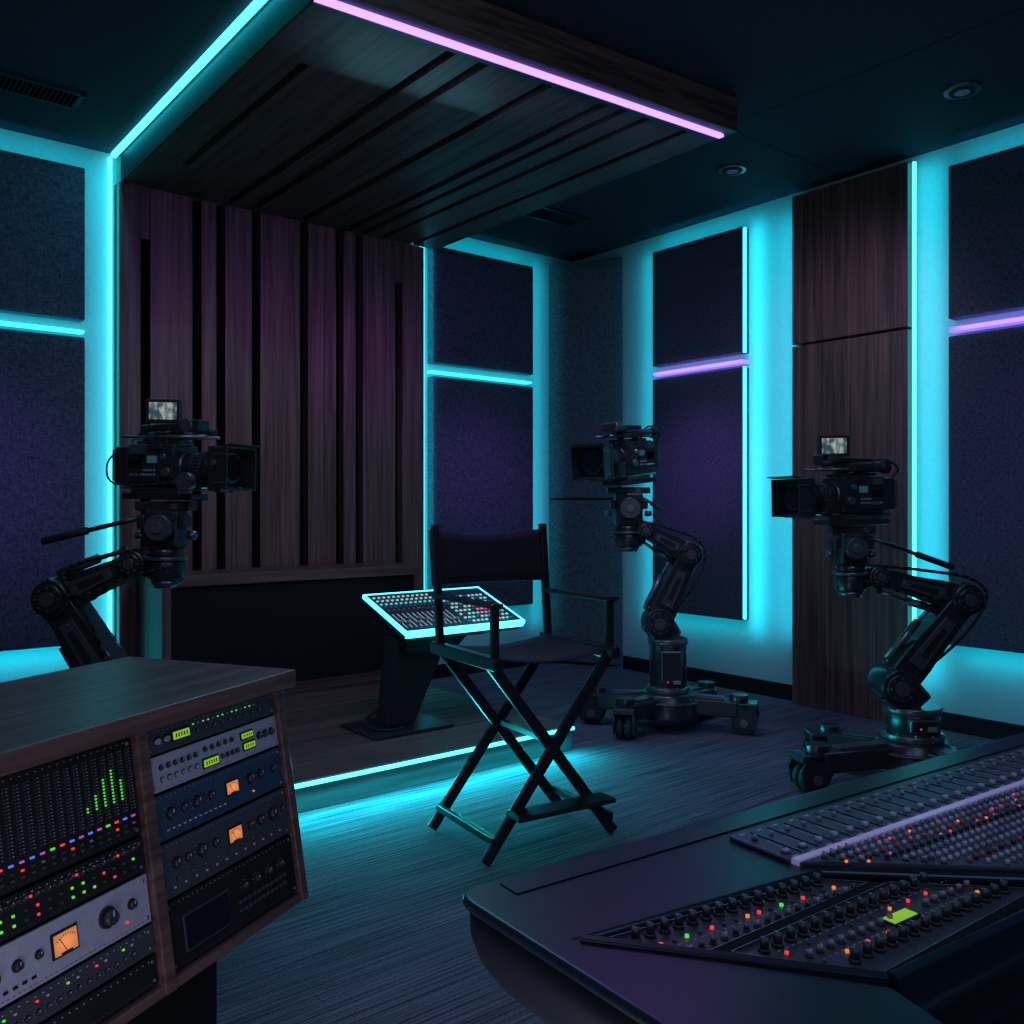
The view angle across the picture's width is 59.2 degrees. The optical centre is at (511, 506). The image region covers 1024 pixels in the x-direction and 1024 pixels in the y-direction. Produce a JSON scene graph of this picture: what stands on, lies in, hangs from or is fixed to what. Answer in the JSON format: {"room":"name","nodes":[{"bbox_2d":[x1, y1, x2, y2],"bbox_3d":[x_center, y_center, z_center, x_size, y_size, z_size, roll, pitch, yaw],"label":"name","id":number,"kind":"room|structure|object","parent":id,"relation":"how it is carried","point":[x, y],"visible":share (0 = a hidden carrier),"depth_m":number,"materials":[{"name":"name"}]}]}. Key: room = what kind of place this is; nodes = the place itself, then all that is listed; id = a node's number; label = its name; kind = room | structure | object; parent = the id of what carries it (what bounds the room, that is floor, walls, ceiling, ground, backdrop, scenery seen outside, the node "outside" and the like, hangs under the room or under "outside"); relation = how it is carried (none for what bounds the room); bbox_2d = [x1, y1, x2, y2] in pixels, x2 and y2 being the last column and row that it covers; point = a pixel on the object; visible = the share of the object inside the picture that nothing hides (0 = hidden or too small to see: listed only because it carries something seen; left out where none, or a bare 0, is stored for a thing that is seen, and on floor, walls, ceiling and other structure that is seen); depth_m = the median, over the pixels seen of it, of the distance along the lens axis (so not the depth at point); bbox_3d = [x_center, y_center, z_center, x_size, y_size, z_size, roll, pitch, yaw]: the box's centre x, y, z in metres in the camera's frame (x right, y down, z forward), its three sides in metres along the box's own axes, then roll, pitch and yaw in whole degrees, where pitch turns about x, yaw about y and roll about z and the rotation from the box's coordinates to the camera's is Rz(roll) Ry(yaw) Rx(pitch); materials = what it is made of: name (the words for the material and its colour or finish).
{"room":"studio","nodes":[
{"label":"studio","id":0,"kind":"room"},
{"bbox_2d":[0,128,572,682],"bbox_3d":[-2.274,-0.385,5.239,7.080,3.270,0.100,0,0,-39],"label":"wall","id":1,"kind":"structure","parent":0,"point":[14,664],"depth_m":5.13,"materials":[{"name":"paint"}]},
{"bbox_2d":[0,321,83,334],"bbox_3d":[-2.861,-0.975,4.658,1.195,0.016,0.059,0,0,-39],"label":"led strip","id":2,"kind":"object","parent":1,"relation":"attached to","point":[2,323],"visible":1,"depth_m":4.88,"materials":[{"name":"teal plastic"}]},
{"bbox_2d":[0,328,84,650],"bbox_3d":[-2.855,-0.090,4.651,1.195,1.700,0.079,0,0,-39],"label":"acoustic panel","id":3,"kind":"object","parent":1,"relation":"attached to","point":[42,375],"visible":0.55,"depth_m":4.84,"materials":[{"name":"blue fabric"}]},
{"bbox_2d":[0,150,84,321],"bbox_3d":[-2.855,-1.458,4.651,1.195,0.845,0.079,0,0,-39],"label":"acoustic panel","id":4,"kind":"object","parent":1,"relation":"attached to","point":[42,201],"visible":1,"depth_m":4.86,"materials":[{"name":"blue fabric"}]},
{"bbox_2d":[107,156,111,631],"bbox_3d":[-2.292,-0.445,5.134,0.014,3.090,0.039,0,0,-39],"label":"led strip","id":5,"kind":"object","parent":1,"relation":"attached to","point":[109,159],"visible":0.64,"depth_m":5.12,"materials":[{"name":"teal plastic"}]},
{"bbox_2d":[114,182,423,656],"bbox_3d":[-1.452,-0.295,5.778,2.055,3.090,0.099,0,0,-39],"label":"wood wall panel","id":6,"kind":"object","parent":1,"relation":"attached to","point":[303,344],"visible":0.52,"depth_m":5.68,"materials":[{"name":"black wood"}]},
{"bbox_2d":[427,370,531,384],"bbox_3d":[-0.229,-0.975,6.798,0.940,0.016,0.059,0,0,-39],"label":"led strip","id":7,"kind":"object","parent":1,"relation":"attached to","point":[431,371],"visible":1,"depth_m":6.75,"materials":[{"name":"teal plastic"}]},
{"bbox_2d":[427,376,532,605],"bbox_3d":[-0.224,-0.090,6.789,0.945,1.700,0.079,0,0,-39],"label":"acoustic panel","id":8,"kind":"object","parent":1,"relation":"attached to","point":[480,434],"visible":0.76,"depth_m":6.73,"materials":[{"name":"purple fabric"}]},
{"bbox_2d":[427,247,532,375],"bbox_3d":[-0.224,-1.458,6.789,0.945,0.845,0.079,0,0,-39],"label":"acoustic panel","id":9,"kind":"object","parent":1,"relation":"attached to","point":[480,308],"visible":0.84,"depth_m":6.72,"materials":[{"name":"blue fabric"}]},
{"bbox_2d":[432,662,541,678],"bbox_3d":[-0.192,1.200,6.856,1.230,0.100,0.018,0,0,-39],"label":"baseboard","id":10,"kind":"structure","parent":1,"relation":"attached to","point":[442,671],"depth_m":6.72,"materials":[{"name":"black wood"}]},
{"bbox_2d":[0,0,1023,261],"bbox_3d":[-0.019,-2.070,2.465,7.280,0.101,7.250,0,0,-39],"label":"ceiling","id":11,"kind":"structure","parent":0,"point":[825,91],"depth_m":4.22,"materials":[{"name":"painted plaster"}]},
{"bbox_2d":[0,71,85,109],"bbox_3d":[-2.386,-2.013,4.284,0.620,0.014,0.200,0,0,-39],"label":"ceiling vent","id":12,"kind":"object","parent":11,"relation":"in","point":[9,83],"visible":1,"depth_m":4.36,"materials":[{"name":"black metal"}]},
{"bbox_2d":[111,0,736,248],"bbox_3d":[-0.352,-1.927,4.501,2.200,0.183,3.430,0,0,-39],"label":"ceiling canopy","id":13,"kind":"object","parent":11,"relation":"attached to","point":[432,124],"visible":1,"depth_m":4.30,"materials":[{"name":"black wood"}]},
{"bbox_2d":[523,206,590,227],"bbox_3d":[0.289,-2.013,6.240,0.500,0.014,0.220,0,0,-39],"label":"ceiling vent","id":14,"kind":"object","parent":11,"relation":"in","point":[548,214],"visible":0.88,"depth_m":6.25,"materials":[{"name":"black metal"}]},
{"bbox_2d":[717,163,747,175],"bbox_3d":[1.316,-2.011,5.386,0.180,0.018,0.180,0,0,-39],"label":"recessed light","id":15,"kind":"object","parent":11,"relation":"in","point":[733,169],"visible":1,"depth_m":5.36,"materials":[{"name":"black metal"}]},
{"bbox_2d":[942,81,982,98],"bbox_3d":[2.178,-2.011,4.360,0.180,0.018,0.180,0,0,-39],"label":"recessed light","id":16,"kind":"object","parent":11,"relation":"in","point":[960,90],"visible":1,"depth_m":4.33,"materials":[{"name":"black metal"}]},
{"bbox_2d":[217,661,994,1023],"bbox_3d":[-0.019,1.300,2.465,7.280,0.100,7.250,0,0,-39],"label":"floor","id":17,"kind":"structure","parent":0,"point":[381,934],"depth_m":3.32,"materials":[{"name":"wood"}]},
{"bbox_2d":[31,501,197,667],"bbox_3d":[-1.472,0.615,3.301,0.785,1.271,0.698,0,0,21],"label":"robotic arm","id":18,"kind":"object","parent":17,"relation":"on","point":[64,599],"visible":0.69,"depth_m":3.24,"materials":[{"name":"black metal"}]},
{"bbox_2d":[106,399,261,500],"bbox_3d":[-1.208,-0.210,3.267,0.563,0.382,0.214,1,0,17],"label":"camera","id":19,"kind":"object","parent":18,"relation":"on","point":[164,465],"visible":1,"depth_m":3.24,"materials":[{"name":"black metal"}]},
{"bbox_2d":[149,402,176,419],"bbox_3d":[-1.276,-0.351,3.292,0.100,0.062,0.002,1,0,0],"label":"screen","id":20,"kind":"object","parent":19,"relation":"on","point":[157,410],"depth_m":3.29,"materials":[{"name":"grey"}]},
{"bbox_2d":[0,657,308,1023],"bbox_3d":[-0.960,0.825,1.806,0.570,0.850,1.088,0,0,21],"label":"base cabinet","id":21,"kind":"object","parent":17,"relation":"on","point":[48,717],"depth_m":1.76,"materials":[{"name":"brown wood"}]},
{"bbox_2d":[0,837,144,942],"bbox_3d":[-0.873,0.689,1.556,0.130,0.079,0.514,0,0,22],"label":"rack audio unit","id":22,"kind":"object","parent":21,"relation":"in","point":[23,908],"visible":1,"depth_m":1.61,"materials":[{"name":"black metal"}]},
{"bbox_2d":[0,874,150,1007],"bbox_3d":[-0.855,0.773,1.548,0.145,0.105,0.514,0,0,21],"label":"rack limiter","id":23,"kind":"object","parent":21,"relation":"in","point":[38,954],"visible":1,"depth_m":1.59,"materials":[{"name":"silver metal"}]},
{"bbox_2d":[0,924,154,1023],"bbox_3d":[-0.849,0.850,1.546,0.129,0.065,0.514,0,0,21],"label":"rack audio unit","id":24,"kind":"object","parent":21,"relation":"in","point":[38,1004],"visible":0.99,"depth_m":1.60,"materials":[{"name":"grey metal"}]},
{"bbox_2d":[0,657,295,776],"bbox_3d":[-0.978,0.420,1.813,0.530,0.040,1.088,0,0,21],"label":"countertop","id":25,"kind":"structure","parent":21,"relation":"on","point":[48,717],"depth_m":1.89,"materials":[{"name":"brown wood"}]},
{"bbox_2d":[147,693,273,755],"bbox_3d":[-0.709,0.487,2.032,0.118,0.063,0.423,0,0,21],"label":"rack equalizer","id":26,"kind":"object","parent":21,"relation":"in","point":[180,733],"visible":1,"depth_m":1.99,"materials":[{"name":"grey metal"}]},
{"bbox_2d":[150,715,277,793],"bbox_3d":[-0.700,0.552,2.029,0.119,0.083,0.423,0,0,21],"label":"rack equalizer","id":27,"kind":"object","parent":21,"relation":"in","point":[170,768],"visible":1,"depth_m":1.99,"materials":[{"name":"silver metal"}]},
{"bbox_2d":[155,747,282,842],"bbox_3d":[-0.687,0.639,2.023,0.124,0.102,0.423,0,0,21],"label":"rack preamp","id":28,"kind":"object","parent":21,"relation":"in","point":[182,807],"visible":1,"depth_m":1.98,"materials":[{"name":"blue metal"}]},
{"bbox_2d":[160,788,289,900],"bbox_3d":[-0.671,0.744,2.017,0.127,0.119,0.423,0,0,21],"label":"rack compressor","id":29,"kind":"object","parent":21,"relation":"in","point":[190,857],"visible":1,"depth_m":1.98,"materials":[{"name":"painted metal"},{"name":"plastic"},{"name":"glass"}]},
{"bbox_2d":[167,835,296,970],"bbox_3d":[-0.631,0.865,2.002,0.074,0.136,0.423,0,0,22],"label":"rack audio unit","id":30,"kind":"object","parent":21,"relation":"in","point":[203,915],"visible":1,"depth_m":1.97,"materials":[{"name":"black metal"},{"name":"glass"}]},
{"bbox_2d":[283,686,574,812],"bbox_3d":[-0.981,1.185,4.826,1.765,0.130,1.959,0,0,-39],"label":"stage platform","id":31,"kind":"object","parent":17,"relation":"on","point":[332,764],"visible":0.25,"depth_m":4.27,"materials":[{"name":"brown wood"}]},
{"bbox_2d":[137,562,420,699],"bbox_3d":[-1.367,0.748,5.487,1.640,0.745,0.440,0,0,-39],"label":"base cabinet","id":32,"kind":"object","parent":31,"relation":"on","point":[314,621],"visible":0.59,"depth_m":5.26,"materials":[{"name":"brown wood"}]},
{"bbox_2d":[340,587,524,740],"bbox_3d":[-0.425,0.791,4.769,0.936,0.659,0.437,0,0,-39],"label":"mixing console","id":33,"kind":"object","parent":31,"relation":"on","point":[408,668],"visible":0.79,"depth_m":4.60,"materials":[{"name":"black metal"}]},
{"bbox_2d":[427,523,619,866],"bbox_3d":[0.042,0.659,3.454,0.610,1.180,0.618,0,0,-32],"label":"chair","id":34,"kind":"object","parent":17,"relation":"on","point":[455,558],"visible":1,"depth_m":3.49,"materials":[{"name":"grey wood"}]},
{"bbox_2d":[579,487,759,739],"bbox_3d":[0.875,0.570,5.091,0.886,1.361,0.678,0,0,-18],"label":"robotic arm","id":35,"kind":"object","parent":17,"relation":"on","point":[667,697],"visible":0.99,"depth_m":5.01,"materials":[{"name":"black metal"}]},
{"bbox_2d":[567,421,660,485],"bbox_3d":[0.588,-0.292,5.035,0.252,0.355,0.670,0,0,41],"label":"camera","id":36,"kind":"object","parent":35,"relation":"on","point":[621,461],"visible":1,"depth_m":4.95,"materials":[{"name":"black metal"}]},
{"bbox_2d":[463,732,1023,1023],"bbox_3d":[0.907,0.850,1.446,2.019,0.800,0.524,0,0,-34],"label":"mixing console","id":37,"kind":"object","parent":17,"relation":"on","point":[893,896],"visible":1,"depth_m":1.04,"materials":[{"name":"black"}]},
{"bbox_2d":[788,526,988,792],"bbox_3d":[1.659,0.669,4.015,0.882,1.163,0.764,0,0,0],"label":"robotic arm","id":38,"kind":"object","parent":17,"relation":"on","point":[911,733],"visible":0.95,"depth_m":3.98,"materials":[{"name":"black metal"}]},
{"bbox_2d":[767,435,898,525],"bbox_3d":[1.450,-0.119,4.045,0.613,0.415,0.233,-1,0,-19],"label":"camera","id":39,"kind":"object","parent":38,"relation":"on","point":[859,497],"visible":1,"depth_m":3.99,"materials":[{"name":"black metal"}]},
{"bbox_2d":[822,438,846,453],"bbox_3d":[1.435,-0.273,4.012,0.109,0.068,0.002,-1,0,0],"label":"screen","id":40,"kind":"object","parent":39,"relation":"on","point":[829,445],"depth_m":4.01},
{"bbox_2d":[573,123,1023,725],"bbox_3d":[2.736,-0.385,4.768,0.100,3.270,7.150,0,0,-39],"label":"wall","id":41,"kind":"structure","parent":0,"point":[968,681],"depth_m":5.91,"materials":[{"name":"paint"}]},
{"bbox_2d":[549,500,621,664],"bbox_3d":[0.575,0.588,7.119,0.268,1.285,0.557,0,0,-39],"label":"panel","id":42,"kind":"object","parent":41,"relation":"attached to","point":[583,555],"visible":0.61,"depth_m":7.12,"materials":[{"name":"fabric"}]},
{"bbox_2d":[549,257,621,497],"bbox_3d":[0.575,-1.005,7.119,0.268,1.870,0.557,0,0,-39],"label":"panel","id":43,"kind":"object","parent":41,"relation":"attached to","point":[585,298],"visible":0.88,"depth_m":7.13,"materials":[{"name":"fabric"}]},
{"bbox_2d":[653,366,748,619],"bbox_3d":[1.325,-0.090,6.361,0.079,1.700,0.818,0,0,-39],"label":"acoustic panel","id":44,"kind":"object","parent":41,"relation":"attached to","point":[698,486],"depth_m":6.25,"materials":[{"name":"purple fabric"}]},
{"bbox_2d":[653,227,748,367],"bbox_3d":[1.325,-1.458,6.361,0.079,0.845,0.818,0,0,-39],"label":"acoustic panel","id":45,"kind":"object","parent":41,"relation":"attached to","point":[698,284],"depth_m":6.29,"materials":[{"name":"blue fabric"}]},
{"bbox_2d":[653,359,748,376],"bbox_3d":[1.323,-0.978,6.371,0.069,0.025,0.800,0,0,-39],"label":"led strip","id":46,"kind":"object","parent":41,"relation":"attached to","point":[742,361],"visible":1,"depth_m":6.33,"materials":[{"name":"purple plastic"}]},
{"bbox_2d":[623,655,791,700],"bbox_3d":[1.350,1.200,6.380,0.018,0.100,1.540,0,0,-39],"label":"baseboard","id":47,"kind":"structure","parent":41,"relation":"attached to","point":[724,680],"depth_m":6.17,"materials":[{"name":"black wood"}]},
{"bbox_2d":[792,329,911,721],"bbox_3d":[2.051,0.117,5.459,0.089,2.265,0.755,0,0,-39],"label":"wood panel","id":48,"kind":"object","parent":41,"relation":"attached to","point":[860,388],"visible":0.67,"depth_m":5.43,"materials":[{"name":"brown wood"}]},
{"bbox_2d":[792,162,911,345],"bbox_3d":[2.051,-1.500,5.459,0.089,0.940,0.755,0,0,-39],"label":"wood panel","id":49,"kind":"object","parent":41,"relation":"attached to","point":[852,238],"visible":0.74,"depth_m":5.40,"materials":[{"name":"brown wood"}]},
{"bbox_2d":[912,161,915,620],"bbox_3d":[2.298,-0.420,5.148,0.020,3.100,0.015,0,0,-39],"label":"led strip","id":50,"kind":"object","parent":41,"relation":"attached to","point":[914,162],"visible":0.64,"depth_m":5.14,"materials":[{"name":"teal plastic"}]},
{"bbox_2d":[941,712,1023,739],"bbox_3d":[3.068,1.200,4.265,0.018,0.100,2.350,0,0,-39],"label":"baseboard","id":51,"kind":"structure","parent":41,"relation":"attached to","point":[980,727],"depth_m":4.90,"materials":[{"name":"black wood"}]},
{"bbox_2d":[949,326,1023,652],"bbox_3d":[2.826,-0.090,4.513,0.079,1.700,1.240,0,0,-39],"label":"acoustic panel","id":52,"kind":"object","parent":41,"relation":"attached to","point":[986,368],"visible":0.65,"depth_m":4.80,"materials":[{"name":"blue fabric"}]},
{"bbox_2d":[949,145,1023,320],"bbox_3d":[2.826,-1.458,4.513,0.079,0.845,1.240,0,0,-39],"label":"acoustic panel","id":53,"kind":"object","parent":41,"relation":"attached to","point":[986,193],"visible":1,"depth_m":4.81,"materials":[{"name":"blue fabric"}]},
{"bbox_2d":[949,316,1023,333],"bbox_3d":[2.830,-0.978,4.516,0.069,0.025,1.240,0,0,-39],"label":"led strip","id":54,"kind":"object","parent":41,"relation":"attached to","point":[1017,320],"visible":1,"depth_m":4.82,"materials":[{"name":"purple plastic"}]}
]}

